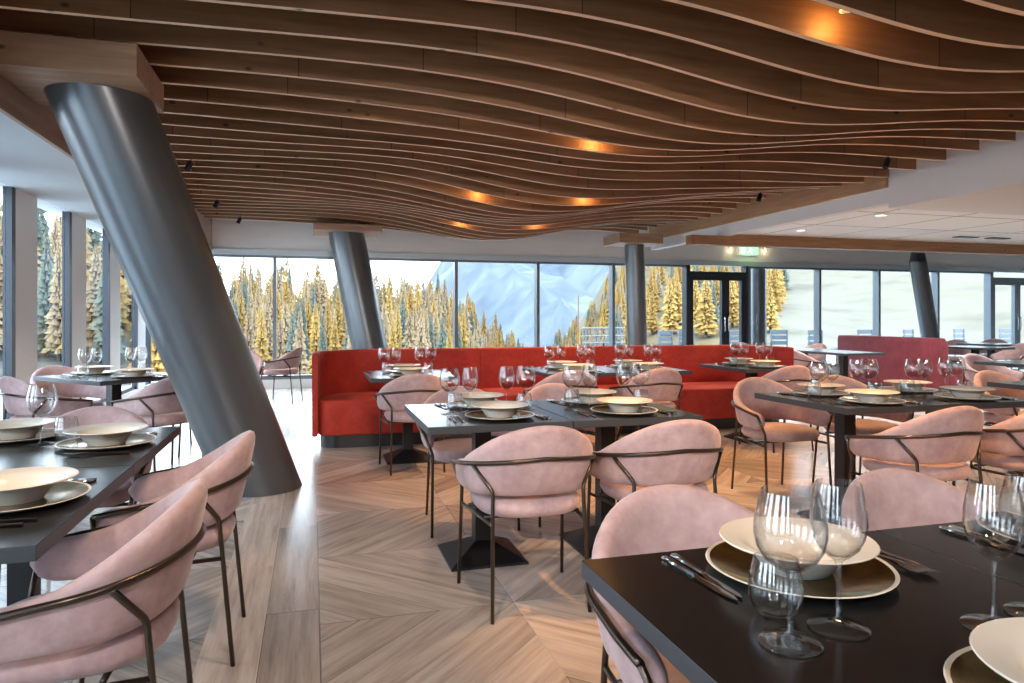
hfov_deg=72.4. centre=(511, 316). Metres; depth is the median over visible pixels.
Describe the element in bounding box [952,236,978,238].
grille
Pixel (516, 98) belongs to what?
ceiling slat
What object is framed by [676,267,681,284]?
larch
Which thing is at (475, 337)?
larch
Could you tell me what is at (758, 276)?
column
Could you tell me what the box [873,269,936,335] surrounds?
window
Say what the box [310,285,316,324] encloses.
pine
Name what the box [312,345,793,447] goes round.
banquette
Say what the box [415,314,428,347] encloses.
larch
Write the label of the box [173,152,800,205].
ceiling slat
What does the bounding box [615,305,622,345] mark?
pine
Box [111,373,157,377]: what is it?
charger plate
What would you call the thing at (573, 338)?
pine
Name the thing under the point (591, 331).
larch
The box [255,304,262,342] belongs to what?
larch
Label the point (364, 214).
ceiling slat
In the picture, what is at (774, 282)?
larch
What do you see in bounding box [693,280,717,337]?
larch
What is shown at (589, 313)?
pine
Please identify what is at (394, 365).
bowl
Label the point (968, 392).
bowl
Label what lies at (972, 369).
dining chair
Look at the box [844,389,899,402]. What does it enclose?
bowl
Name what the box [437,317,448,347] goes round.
pine
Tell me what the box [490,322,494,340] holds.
larch
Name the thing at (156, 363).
larch
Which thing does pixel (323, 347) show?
pine
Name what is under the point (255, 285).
larch
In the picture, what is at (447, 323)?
larch
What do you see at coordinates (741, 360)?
bowl
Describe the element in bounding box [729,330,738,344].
chair
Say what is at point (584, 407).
wine glass
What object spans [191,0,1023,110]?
ceiling slat
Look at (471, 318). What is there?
pine
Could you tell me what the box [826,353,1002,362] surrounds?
terrace
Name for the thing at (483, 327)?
larch
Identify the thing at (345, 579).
floor
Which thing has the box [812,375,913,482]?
dining chair
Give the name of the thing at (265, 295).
larch
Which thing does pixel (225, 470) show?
dining chair
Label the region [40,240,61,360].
larch
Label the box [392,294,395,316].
larch
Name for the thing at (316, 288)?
larch
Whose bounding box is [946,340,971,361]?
dining chair
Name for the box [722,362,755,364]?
charger plate
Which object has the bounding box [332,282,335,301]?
larch
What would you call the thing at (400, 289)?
larch
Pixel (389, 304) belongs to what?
larch
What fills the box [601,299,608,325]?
larch
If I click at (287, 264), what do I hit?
larch
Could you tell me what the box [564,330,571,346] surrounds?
larch
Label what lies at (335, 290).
pine
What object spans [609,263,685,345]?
window
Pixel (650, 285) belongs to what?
larch
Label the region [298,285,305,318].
larch
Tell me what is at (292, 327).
pine
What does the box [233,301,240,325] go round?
pine
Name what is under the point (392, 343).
larch
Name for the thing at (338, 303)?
larch
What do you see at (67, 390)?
dining chair
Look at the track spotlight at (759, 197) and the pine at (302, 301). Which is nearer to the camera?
the track spotlight at (759, 197)
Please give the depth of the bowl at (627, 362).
6.97 m
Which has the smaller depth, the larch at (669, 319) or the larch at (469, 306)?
the larch at (669, 319)
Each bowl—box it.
[0,418,58,439]
[0,466,78,505]
[62,422,148,445]
[74,365,111,373]
[115,368,153,375]
[388,364,419,370]
[393,367,427,374]
[452,392,504,405]
[470,401,528,417]
[547,360,576,367]
[562,363,593,370]
[567,388,616,402]
[597,397,652,412]
[613,359,642,365]
[633,362,663,369]
[719,516,880,579]
[725,357,752,363]
[750,360,779,366]
[796,382,845,394]
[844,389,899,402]
[883,380,932,390]
[939,385,995,398]
[969,617,1023,682]
[989,493,1023,519]
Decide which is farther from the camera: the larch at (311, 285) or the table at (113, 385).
the larch at (311, 285)
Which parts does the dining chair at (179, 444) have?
leg, leg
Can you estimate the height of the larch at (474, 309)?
7.993 m
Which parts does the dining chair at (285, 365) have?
seat, seat frame, backrest, rail, leg, leg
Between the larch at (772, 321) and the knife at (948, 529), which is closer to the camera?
the knife at (948, 529)
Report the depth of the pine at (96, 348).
52.93 m
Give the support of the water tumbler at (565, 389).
on the table at (604, 424)
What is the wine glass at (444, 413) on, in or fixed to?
on the table at (476, 548)
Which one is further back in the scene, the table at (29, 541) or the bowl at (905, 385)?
the bowl at (905, 385)
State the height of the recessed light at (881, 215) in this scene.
0.008 m
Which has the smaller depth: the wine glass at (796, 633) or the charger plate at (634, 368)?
the wine glass at (796, 633)
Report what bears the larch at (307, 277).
on the hillside
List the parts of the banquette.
backrest, seat, seat, backrest, seat, backrest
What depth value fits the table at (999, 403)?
4.14 m
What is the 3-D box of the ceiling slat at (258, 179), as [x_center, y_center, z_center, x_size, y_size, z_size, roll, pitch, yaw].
[-0.289,-1.580,8.810,7.575,0.642,0.032,0,0,-16]
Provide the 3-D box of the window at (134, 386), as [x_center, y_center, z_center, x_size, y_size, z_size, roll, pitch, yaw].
[-5.684,-0.030,10.341,0.072,2.280,0.990,0,0,-16]
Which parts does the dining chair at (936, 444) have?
leg, leg, rail, seat frame, backrest, seat, leg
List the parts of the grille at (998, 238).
grille frame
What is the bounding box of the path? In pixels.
[0,386,127,419]
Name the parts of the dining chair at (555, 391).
leg, backrest, seat, leg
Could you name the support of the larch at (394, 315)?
on the hillside
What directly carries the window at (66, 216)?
in the wall at (26, 204)
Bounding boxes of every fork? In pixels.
[0,517,38,521]
[0,522,23,525]
[63,451,129,454]
[878,554,927,572]
[880,550,939,572]
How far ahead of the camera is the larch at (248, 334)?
38.19 m
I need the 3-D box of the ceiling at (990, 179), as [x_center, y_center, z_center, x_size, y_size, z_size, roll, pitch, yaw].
[10.814,-1.653,4.301,10.840,0.893,10.330,0,0,-16]
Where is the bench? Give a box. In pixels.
[838,335,969,389]
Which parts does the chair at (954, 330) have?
backrest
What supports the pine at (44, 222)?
on the hillside
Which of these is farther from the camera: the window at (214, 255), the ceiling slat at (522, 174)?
the window at (214, 255)
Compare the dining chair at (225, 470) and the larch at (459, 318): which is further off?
the larch at (459, 318)
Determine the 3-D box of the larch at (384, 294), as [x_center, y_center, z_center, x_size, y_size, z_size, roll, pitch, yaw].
[-15.241,-1.071,84.085,1.490,6.633,1.968,0,0,-8]
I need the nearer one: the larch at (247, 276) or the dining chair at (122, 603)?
the dining chair at (122, 603)
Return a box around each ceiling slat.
[0,0,1023,124]
[0,8,1023,135]
[137,44,1015,143]
[151,65,978,150]
[158,113,888,177]
[163,84,945,160]
[163,125,863,182]
[164,99,915,169]
[166,135,841,189]
[170,144,820,198]
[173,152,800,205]
[176,159,782,211]
[179,166,766,215]
[181,172,750,217]
[183,178,735,219]
[186,184,722,221]
[188,189,709,225]
[189,194,697,229]
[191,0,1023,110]
[191,198,686,233]
[193,202,675,236]
[194,206,665,239]
[197,209,656,240]
[201,212,647,240]
[204,215,638,238]
[469,0,1023,93]
[664,0,1023,72]
[812,0,1023,48]
[964,0,1023,15]
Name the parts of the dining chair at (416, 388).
leg, leg, seat frame, seat, rail, backrest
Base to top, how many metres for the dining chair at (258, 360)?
0.806 m
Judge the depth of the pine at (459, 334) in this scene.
52.66 m
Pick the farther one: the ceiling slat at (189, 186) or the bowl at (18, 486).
the ceiling slat at (189, 186)
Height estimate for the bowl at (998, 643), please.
0.060 m
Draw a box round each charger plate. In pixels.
[0,428,64,443]
[0,480,91,513]
[54,433,157,449]
[70,370,115,374]
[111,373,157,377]
[385,369,422,372]
[390,372,431,376]
[448,400,500,408]
[464,410,534,419]
[544,365,568,368]
[560,368,596,371]
[561,396,606,403]
[590,405,657,414]
[611,364,638,367]
[631,367,662,370]
[705,540,899,598]
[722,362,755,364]
[747,364,782,367]
[791,389,849,395]
[840,396,906,404]
[878,386,937,392]
[933,393,1000,400]
[943,646,1011,682]
[976,510,1023,541]
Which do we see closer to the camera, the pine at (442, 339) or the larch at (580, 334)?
the pine at (442, 339)
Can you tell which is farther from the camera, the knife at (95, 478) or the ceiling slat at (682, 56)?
the ceiling slat at (682, 56)
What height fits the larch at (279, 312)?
5.945 m
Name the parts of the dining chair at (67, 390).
seat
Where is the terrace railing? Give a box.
[582,327,624,345]
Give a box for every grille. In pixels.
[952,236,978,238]
[984,237,1010,239]
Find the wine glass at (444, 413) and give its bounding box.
[439,368,459,414]
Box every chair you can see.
[0,376,92,419]
[0,406,153,578]
[0,479,207,682]
[30,365,105,405]
[79,430,254,682]
[109,377,202,470]
[144,386,191,456]
[251,351,264,373]
[261,347,302,402]
[374,373,448,475]
[416,386,519,537]
[450,425,595,624]
[522,383,622,526]
[523,370,598,435]
[584,419,723,559]
[584,484,758,682]
[609,368,683,430]
[658,331,672,344]
[678,330,693,344]
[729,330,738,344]
[731,377,832,505]
[739,365,813,452]
[770,330,795,347]
[794,350,832,379]
[804,343,826,378]
[808,330,837,362]
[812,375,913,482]
[841,468,994,531]
[845,406,984,502]
[857,330,872,335]
[903,329,913,336]
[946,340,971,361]
[952,414,1023,492]
[953,329,981,355]
[961,353,1023,424]
[970,370,1023,482]
[979,339,1009,356]
[989,343,1023,370]
[999,329,1010,342]
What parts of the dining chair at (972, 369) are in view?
seat, rail, backrest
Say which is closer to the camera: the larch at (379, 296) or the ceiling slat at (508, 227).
the ceiling slat at (508, 227)
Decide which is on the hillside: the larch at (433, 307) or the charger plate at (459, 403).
the larch at (433, 307)
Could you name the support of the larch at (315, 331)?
on the hillside
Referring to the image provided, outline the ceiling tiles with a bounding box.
[743,205,1023,244]
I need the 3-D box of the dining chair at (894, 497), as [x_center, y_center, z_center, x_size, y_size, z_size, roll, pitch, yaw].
[1.165,0.848,1.817,0.634,0.806,0.542,0,0,-16]
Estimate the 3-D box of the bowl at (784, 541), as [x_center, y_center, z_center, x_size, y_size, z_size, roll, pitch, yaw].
[0.560,0.464,1.378,0.292,0.060,0.292,0,0,22]
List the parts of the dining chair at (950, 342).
seat, backrest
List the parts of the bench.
seat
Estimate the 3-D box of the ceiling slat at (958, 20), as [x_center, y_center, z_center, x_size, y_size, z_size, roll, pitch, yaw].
[1.346,-1.561,3.089,7.575,0.505,0.032,0,0,-16]
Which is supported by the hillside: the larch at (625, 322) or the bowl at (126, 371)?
the larch at (625, 322)
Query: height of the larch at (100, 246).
14.119 m
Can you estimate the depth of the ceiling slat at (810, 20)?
3.56 m
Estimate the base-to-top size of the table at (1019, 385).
0.750 m
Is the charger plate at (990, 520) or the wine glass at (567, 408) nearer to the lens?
the charger plate at (990, 520)
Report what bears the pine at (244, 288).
on the hillside
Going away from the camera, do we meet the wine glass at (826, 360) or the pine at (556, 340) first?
the wine glass at (826, 360)
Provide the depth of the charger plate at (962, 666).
0.97 m
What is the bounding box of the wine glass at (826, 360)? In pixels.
[824,360,839,399]
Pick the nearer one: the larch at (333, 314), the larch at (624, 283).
the larch at (333, 314)
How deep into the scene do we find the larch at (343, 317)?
62.73 m
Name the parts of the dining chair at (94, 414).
backrest, seat, seat frame, leg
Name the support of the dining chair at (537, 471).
on the floor
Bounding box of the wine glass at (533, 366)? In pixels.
[516,366,535,409]
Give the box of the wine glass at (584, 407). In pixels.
[581,365,597,408]
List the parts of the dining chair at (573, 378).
rail, backrest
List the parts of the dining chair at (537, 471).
leg, leg, seat frame, rail, backrest, seat, leg, leg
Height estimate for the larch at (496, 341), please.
5.735 m
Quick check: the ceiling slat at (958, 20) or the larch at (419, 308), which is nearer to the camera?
the ceiling slat at (958, 20)
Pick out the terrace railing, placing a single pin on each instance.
(585, 335)
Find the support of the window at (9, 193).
in the wall at (26, 204)
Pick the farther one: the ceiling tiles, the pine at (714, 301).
the pine at (714, 301)
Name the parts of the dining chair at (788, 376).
leg, backrest, rail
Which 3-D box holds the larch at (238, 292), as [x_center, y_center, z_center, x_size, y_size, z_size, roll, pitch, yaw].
[-23.619,0.357,60.442,1.922,6.418,1.812,0,0,23]
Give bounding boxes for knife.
[67,479,94,482]
[68,477,96,479]
[661,555,738,600]
[670,553,742,598]
[939,526,1023,553]
[948,525,1023,550]
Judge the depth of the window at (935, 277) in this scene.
16.35 m
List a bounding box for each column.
[44,82,301,496]
[328,231,387,348]
[624,244,646,345]
[751,269,766,345]
[909,262,939,337]
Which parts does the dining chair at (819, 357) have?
backrest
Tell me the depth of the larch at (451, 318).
56.12 m
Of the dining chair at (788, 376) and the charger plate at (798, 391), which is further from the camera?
the dining chair at (788, 376)
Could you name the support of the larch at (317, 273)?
on the hillside
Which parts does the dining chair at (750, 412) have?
leg, leg, seat, seat frame, backrest, rail, leg, leg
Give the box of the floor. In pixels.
[0,368,1023,682]
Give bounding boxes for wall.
[0,182,144,398]
[212,218,1023,267]
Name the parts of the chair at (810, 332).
backrest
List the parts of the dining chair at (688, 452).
leg, seat frame, leg, seat, backrest, rail, leg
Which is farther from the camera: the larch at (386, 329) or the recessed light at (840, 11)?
the larch at (386, 329)
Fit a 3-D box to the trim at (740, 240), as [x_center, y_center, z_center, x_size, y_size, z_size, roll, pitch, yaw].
[8.213,-1.248,12.424,11.380,0.245,0.180,0,0,-16]
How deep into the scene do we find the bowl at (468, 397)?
3.94 m
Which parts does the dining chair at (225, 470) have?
leg, leg, backrest, rail, seat frame, seat, leg, leg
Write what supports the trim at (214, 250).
attached to the wall at (226, 233)
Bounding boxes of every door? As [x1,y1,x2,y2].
[682,265,748,344]
[984,272,1023,367]
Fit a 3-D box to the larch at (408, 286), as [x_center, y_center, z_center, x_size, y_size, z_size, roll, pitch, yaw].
[-11.747,-0.640,79.610,2.122,6.980,2.257,0,0,14]
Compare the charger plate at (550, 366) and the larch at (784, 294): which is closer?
the charger plate at (550, 366)
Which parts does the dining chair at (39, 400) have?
seat, leg, rail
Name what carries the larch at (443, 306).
on the hillside
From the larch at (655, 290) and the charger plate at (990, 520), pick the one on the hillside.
the larch at (655, 290)
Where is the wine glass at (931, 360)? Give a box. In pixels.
[917,360,932,395]
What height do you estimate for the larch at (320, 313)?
5.268 m
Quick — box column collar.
[909,252,926,261]
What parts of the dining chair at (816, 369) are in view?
backrest, rail, seat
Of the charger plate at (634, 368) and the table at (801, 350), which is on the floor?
the table at (801, 350)
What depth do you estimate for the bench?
11.56 m
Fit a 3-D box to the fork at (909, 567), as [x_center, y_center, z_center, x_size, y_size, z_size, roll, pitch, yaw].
[0.765,0.493,1.448,0.024,0.010,0.211,0,0,-14]
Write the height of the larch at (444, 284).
9.147 m
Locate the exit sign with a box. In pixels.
[737,247,758,255]
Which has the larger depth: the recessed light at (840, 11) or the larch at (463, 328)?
the larch at (463, 328)
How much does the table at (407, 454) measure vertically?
0.750 m
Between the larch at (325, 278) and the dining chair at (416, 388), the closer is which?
the dining chair at (416, 388)
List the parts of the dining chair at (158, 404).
rail, leg, backrest, seat, leg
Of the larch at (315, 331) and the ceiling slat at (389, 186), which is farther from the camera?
the larch at (315, 331)
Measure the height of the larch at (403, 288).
6.542 m
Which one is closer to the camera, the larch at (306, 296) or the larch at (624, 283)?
the larch at (624, 283)
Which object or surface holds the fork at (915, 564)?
on the table at (709, 636)
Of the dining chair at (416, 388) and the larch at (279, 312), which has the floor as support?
the dining chair at (416, 388)
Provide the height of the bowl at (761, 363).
0.060 m
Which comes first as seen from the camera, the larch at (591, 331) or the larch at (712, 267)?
the larch at (591, 331)
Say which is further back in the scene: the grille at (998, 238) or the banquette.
the grille at (998, 238)
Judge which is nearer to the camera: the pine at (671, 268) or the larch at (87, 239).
the pine at (671, 268)
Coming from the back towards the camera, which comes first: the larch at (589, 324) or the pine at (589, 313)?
the pine at (589, 313)
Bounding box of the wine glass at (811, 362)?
[810,362,828,400]
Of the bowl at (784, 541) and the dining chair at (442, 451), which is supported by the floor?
the dining chair at (442, 451)
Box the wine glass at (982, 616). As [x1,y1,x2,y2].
[959,478,1023,628]
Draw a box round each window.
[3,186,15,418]
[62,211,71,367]
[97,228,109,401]
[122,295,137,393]
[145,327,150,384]
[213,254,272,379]
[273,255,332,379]
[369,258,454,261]
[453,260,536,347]
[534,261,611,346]
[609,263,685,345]
[749,266,817,344]
[814,268,877,366]
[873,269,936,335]
[931,271,989,363]
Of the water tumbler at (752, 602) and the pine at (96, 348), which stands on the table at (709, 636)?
the water tumbler at (752, 602)
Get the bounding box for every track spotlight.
[184,160,192,171]
[212,199,218,207]
[756,192,762,201]
[882,156,890,168]
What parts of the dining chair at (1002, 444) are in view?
seat frame, seat, backrest, rail, leg, leg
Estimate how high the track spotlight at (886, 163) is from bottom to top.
0.120 m
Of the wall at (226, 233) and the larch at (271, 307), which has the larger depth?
the larch at (271, 307)
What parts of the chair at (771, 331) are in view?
backrest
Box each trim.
[0,75,211,249]
[211,248,1023,272]
[649,177,888,237]
[651,187,888,249]
[686,234,1023,255]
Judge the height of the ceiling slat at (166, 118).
0.445 m
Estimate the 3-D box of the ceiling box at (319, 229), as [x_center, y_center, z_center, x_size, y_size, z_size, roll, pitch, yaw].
[-2.713,-1.420,11.497,1.060,0.100,0.900,0,0,-16]
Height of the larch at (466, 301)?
9.007 m
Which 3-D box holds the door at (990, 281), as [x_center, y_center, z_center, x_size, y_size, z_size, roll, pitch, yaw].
[12.080,0.085,16.988,1.380,2.330,0.210,0,0,-16]
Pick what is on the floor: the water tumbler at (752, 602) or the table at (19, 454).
the table at (19, 454)
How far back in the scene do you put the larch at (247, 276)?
76.62 m
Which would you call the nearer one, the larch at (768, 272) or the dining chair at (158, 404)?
the dining chair at (158, 404)
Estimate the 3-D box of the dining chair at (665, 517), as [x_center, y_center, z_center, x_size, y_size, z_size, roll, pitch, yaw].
[0.473,0.848,1.619,0.634,0.806,0.542,0,0,-16]
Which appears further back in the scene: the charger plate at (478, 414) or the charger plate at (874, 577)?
the charger plate at (478, 414)
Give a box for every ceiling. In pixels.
[0,112,101,225]
[889,132,1023,214]
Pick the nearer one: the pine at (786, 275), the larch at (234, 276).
the pine at (786, 275)
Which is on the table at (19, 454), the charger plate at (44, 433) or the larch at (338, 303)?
the charger plate at (44, 433)
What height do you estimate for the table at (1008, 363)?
0.750 m
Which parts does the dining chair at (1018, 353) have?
backrest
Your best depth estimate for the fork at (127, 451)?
2.54 m
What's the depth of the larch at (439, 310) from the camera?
71.73 m
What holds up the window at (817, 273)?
in the wall at (226, 233)
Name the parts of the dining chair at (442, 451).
rail, leg, leg, seat frame, seat, backrest, leg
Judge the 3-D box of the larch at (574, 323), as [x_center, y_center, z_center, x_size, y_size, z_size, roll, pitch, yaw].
[6.870,2.571,76.814,1.755,4.386,1.749,0,0,23]
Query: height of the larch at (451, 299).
7.962 m
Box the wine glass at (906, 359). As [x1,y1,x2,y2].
[904,359,923,396]
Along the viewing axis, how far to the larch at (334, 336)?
42.70 m
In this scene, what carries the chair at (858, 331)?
on the terrace
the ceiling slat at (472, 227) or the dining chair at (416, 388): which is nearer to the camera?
the dining chair at (416, 388)
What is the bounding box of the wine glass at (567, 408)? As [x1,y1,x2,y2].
[562,366,581,409]
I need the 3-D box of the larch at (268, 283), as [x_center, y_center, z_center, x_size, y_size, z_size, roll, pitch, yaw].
[-23.722,-0.877,68.056,2.214,6.538,2.337,0,0,2]
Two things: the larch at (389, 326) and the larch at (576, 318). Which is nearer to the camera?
the larch at (389, 326)
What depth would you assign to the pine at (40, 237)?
76.83 m
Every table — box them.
[0,426,179,605]
[0,465,132,563]
[33,371,167,405]
[364,370,455,464]
[404,401,572,571]
[522,366,622,429]
[523,399,702,557]
[581,531,1023,682]
[590,366,691,432]
[700,363,786,442]
[754,390,949,525]
[794,348,832,354]
[803,350,886,376]
[875,520,1023,586]
[890,387,1023,482]
[948,345,1014,354]
[957,343,1014,357]
[974,360,1023,367]
[987,381,1023,389]
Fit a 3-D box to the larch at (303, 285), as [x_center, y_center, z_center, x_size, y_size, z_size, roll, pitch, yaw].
[-21.675,-1.183,72.980,1.603,6.361,1.344,0,0,16]
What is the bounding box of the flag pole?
[578,295,578,345]
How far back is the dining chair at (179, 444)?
6.26 m
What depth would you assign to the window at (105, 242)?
9.25 m
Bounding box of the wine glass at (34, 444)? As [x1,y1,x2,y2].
[25,383,57,445]
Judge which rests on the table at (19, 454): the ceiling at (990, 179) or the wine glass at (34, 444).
the wine glass at (34, 444)
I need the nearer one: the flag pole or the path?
the path
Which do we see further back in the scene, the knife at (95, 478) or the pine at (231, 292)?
the pine at (231, 292)
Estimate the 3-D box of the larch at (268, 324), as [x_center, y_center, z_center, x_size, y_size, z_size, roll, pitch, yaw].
[-16.444,1.897,47.084,1.804,6.393,2.019,0,0,-38]
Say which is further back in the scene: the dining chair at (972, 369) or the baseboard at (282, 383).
the baseboard at (282, 383)
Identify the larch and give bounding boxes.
[0,212,2,350]
[0,238,2,335]
[0,297,2,349]
[37,215,61,316]
[37,252,41,308]
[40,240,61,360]
[45,219,61,276]
[59,217,61,245]
[59,217,94,281]
[86,230,90,298]
[86,243,101,358]
[98,245,128,317]
[120,267,131,338]
[121,275,131,319]
[127,339,131,367]
[145,324,145,362]
[145,338,165,372]
[232,269,239,299]
[235,286,244,323]
[237,268,243,288]
[237,292,245,332]
[240,258,247,279]
[244,303,258,354]
[245,271,250,300]
[245,276,253,314]
[248,259,253,284]
[250,305,260,348]
[252,275,258,303]
[252,286,261,334]
[255,262,263,299]
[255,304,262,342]
[255,309,271,374]
[260,299,272,360]
[262,275,272,305]
[262,291,266,327]
[267,285,272,317]
[270,299,277,331]
[271,319,285,360]
[272,300,290,354]
[277,268,283,303]
[277,290,281,328]
[279,287,284,329]
[281,265,286,287]
[282,270,290,322]
[284,259,293,290]
[288,303,294,334]
[289,283,293,303]
[291,289,297,317]
[292,312,310,374]
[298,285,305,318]
[301,277,305,296]
[303,279,308,309]
[305,269,309,288]
[305,299,313,351]
[307,302,321,373]
[309,282,312,301]
[314,260,319,282]
[314,276,322,315]
[314,309,323,342]
[318,270,327,313]
[323,269,328,296]
[323,298,332,349]
[328,288,333,320]
[329,304,338,341]
[329,318,341,349]
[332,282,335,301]
[332,288,345,349]
[341,304,346,339]
[346,335,351,348]
[375,267,378,290]
[377,284,383,315]
[380,280,384,295]
[381,300,388,326]
[383,282,386,303]
[383,316,389,346]
[386,269,393,309]
[386,291,393,324]
[387,321,398,348]
[388,310,393,337]
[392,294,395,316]
[392,302,396,325]
[394,285,399,304]
[394,307,402,348]
[397,291,400,309]
[399,274,403,296]
[400,282,408,305]
[402,309,417,347]
[403,294,410,328]
[406,282,409,298]
[407,287,414,331]
[410,278,414,303]
[410,305,417,345]
[414,281,422,311]
[415,295,419,326]
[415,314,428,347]
[416,305,422,342]
[419,281,425,299]
[423,310,432,347]
[424,289,430,316]
[427,279,434,301]
[427,303,431,330]
[429,287,434,310]
[431,301,439,336]
[433,307,439,346]
[436,293,443,334]
[441,298,447,328]
[442,280,448,304]
[443,320,451,343]
[444,292,449,319]
[446,308,451,331]
[446,329,452,347]
[449,290,452,311]
[449,311,452,340]
[458,311,460,330]
[459,314,468,347]
[464,291,471,309]
[464,307,471,344]
[466,330,474,347]
[467,298,474,323]
[472,313,480,334]
[473,302,476,318]
[473,327,479,347]
[474,323,482,347]
[480,310,486,339]
[483,333,487,346]
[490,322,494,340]
[492,328,496,346]
[493,313,499,336]
[494,335,498,346]
[496,327,502,346]
[506,333,510,346]
[511,333,515,346]
[558,329,562,346]
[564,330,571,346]
[568,334,572,345]
[572,320,577,343]
[574,315,579,330]
[577,328,584,345]
[586,315,592,339]
[590,304,595,324]
[590,331,594,345]
[591,320,600,345]
[599,315,606,345]
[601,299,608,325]
[605,294,608,316]
[615,280,618,296]
[616,290,620,307]
[617,302,624,334]
[618,274,621,289]
[620,278,625,299]
[620,291,625,318]
[621,268,625,292]
[621,315,626,345]
[646,272,655,299]
[646,287,651,320]
[647,290,661,334]
[650,267,656,282]
[652,280,660,310]
[655,267,662,295]
[658,267,666,284]
[659,277,679,330]
[664,272,670,300]
[668,277,674,307]
[673,267,681,292]
[673,278,681,322]
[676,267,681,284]
[677,307,695,332]
[693,280,699,324]
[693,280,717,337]
[704,266,717,293]
[715,281,719,305]
[729,281,738,327]
[733,281,738,305]
[767,269,772,290]
[767,269,783,312]
[767,284,781,331]
[774,269,787,303]
[780,269,787,296]
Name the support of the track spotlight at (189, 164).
attached to the ceiling slat at (458, 182)
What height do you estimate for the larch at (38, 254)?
17.146 m
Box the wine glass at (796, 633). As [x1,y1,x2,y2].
[753,484,828,657]
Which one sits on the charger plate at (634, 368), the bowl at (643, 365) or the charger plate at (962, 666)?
the bowl at (643, 365)
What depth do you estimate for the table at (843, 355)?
10.03 m
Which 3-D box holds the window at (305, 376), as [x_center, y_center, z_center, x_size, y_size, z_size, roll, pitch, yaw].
[-3.433,0.010,12.570,1.620,2.180,0.180,0,0,-16]
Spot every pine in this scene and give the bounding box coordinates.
[0,204,2,253]
[37,207,45,267]
[37,209,50,251]
[37,230,54,356]
[86,227,101,261]
[87,265,126,356]
[97,241,123,344]
[229,279,234,302]
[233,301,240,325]
[241,279,250,317]
[279,259,283,280]
[285,314,297,352]
[288,268,292,288]
[294,298,307,370]
[301,296,310,360]
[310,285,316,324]
[317,314,327,350]
[333,284,339,312]
[342,325,348,349]
[396,297,406,347]
[427,312,436,347]
[435,274,440,303]
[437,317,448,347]
[458,300,462,322]
[458,322,462,347]
[469,310,474,337]
[552,333,560,346]
[561,334,566,346]
[570,327,575,345]
[586,309,592,324]
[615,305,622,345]
[670,267,673,279]
[696,266,700,286]
[704,269,719,311]
[710,283,719,323]
[782,269,792,288]
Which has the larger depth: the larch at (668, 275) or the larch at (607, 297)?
the larch at (607, 297)
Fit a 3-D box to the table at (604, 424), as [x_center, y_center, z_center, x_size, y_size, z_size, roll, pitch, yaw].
[0.515,0.875,3.868,0.700,0.750,0.855,0,0,-16]
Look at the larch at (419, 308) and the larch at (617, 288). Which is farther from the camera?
the larch at (617, 288)
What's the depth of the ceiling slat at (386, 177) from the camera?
7.84 m
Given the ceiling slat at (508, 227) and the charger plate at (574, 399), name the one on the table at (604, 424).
the charger plate at (574, 399)
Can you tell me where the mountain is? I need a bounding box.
[421,262,608,346]
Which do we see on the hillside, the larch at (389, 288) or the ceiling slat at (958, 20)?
the larch at (389, 288)
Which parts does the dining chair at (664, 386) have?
leg, rail, backrest, seat, leg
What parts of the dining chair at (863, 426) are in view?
leg, seat frame, seat, leg, backrest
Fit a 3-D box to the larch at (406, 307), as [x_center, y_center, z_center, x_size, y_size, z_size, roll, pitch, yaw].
[-10.263,0.412,67.365,1.367,5.279,1.545,0,0,-15]
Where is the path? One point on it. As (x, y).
(1, 399)
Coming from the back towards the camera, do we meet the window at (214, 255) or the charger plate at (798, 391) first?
the window at (214, 255)
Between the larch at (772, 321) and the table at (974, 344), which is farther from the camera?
the larch at (772, 321)
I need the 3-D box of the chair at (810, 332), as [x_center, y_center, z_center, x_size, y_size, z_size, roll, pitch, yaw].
[8.412,0.820,18.960,0.520,0.920,0.540,0,0,-25]
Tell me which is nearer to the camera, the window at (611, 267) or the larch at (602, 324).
the window at (611, 267)
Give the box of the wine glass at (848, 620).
[808,477,870,640]
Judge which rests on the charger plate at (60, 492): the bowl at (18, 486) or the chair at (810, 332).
the bowl at (18, 486)
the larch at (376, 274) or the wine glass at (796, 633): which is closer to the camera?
the wine glass at (796, 633)
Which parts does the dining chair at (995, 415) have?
seat frame, backrest, seat, leg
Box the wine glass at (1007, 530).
[998,469,1023,616]
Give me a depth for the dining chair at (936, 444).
3.55 m
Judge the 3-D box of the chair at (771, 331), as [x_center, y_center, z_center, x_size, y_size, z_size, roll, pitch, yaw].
[7.551,0.820,19.442,0.520,0.920,0.540,0,0,-10]
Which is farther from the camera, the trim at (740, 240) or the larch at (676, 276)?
the larch at (676, 276)
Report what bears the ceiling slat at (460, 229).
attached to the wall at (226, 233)
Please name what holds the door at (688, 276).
in the wall at (226, 233)
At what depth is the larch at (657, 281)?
50.54 m
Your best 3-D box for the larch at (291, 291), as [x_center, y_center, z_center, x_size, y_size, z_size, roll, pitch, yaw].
[-24.956,-1.196,79.091,1.237,5.582,1.344,0,0,36]
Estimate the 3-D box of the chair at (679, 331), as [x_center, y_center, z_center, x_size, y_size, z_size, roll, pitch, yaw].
[4.869,0.820,18.988,0.520,0.920,0.540,0,0,-22]
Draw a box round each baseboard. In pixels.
[94,383,151,405]
[131,364,961,388]
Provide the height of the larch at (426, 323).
5.575 m
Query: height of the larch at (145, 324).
5.770 m
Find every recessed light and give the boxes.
[839,9,850,13]
[875,214,888,216]
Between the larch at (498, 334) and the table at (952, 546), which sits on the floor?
the table at (952, 546)
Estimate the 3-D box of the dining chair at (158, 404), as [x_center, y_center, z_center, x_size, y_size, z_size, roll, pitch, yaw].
[-2.784,0.848,5.591,0.542,0.806,0.634,0,0,29]
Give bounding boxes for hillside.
[0,266,1023,385]
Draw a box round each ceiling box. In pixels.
[313,223,381,237]
[603,233,662,246]
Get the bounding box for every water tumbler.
[54,415,78,439]
[564,389,579,406]
[748,554,803,620]

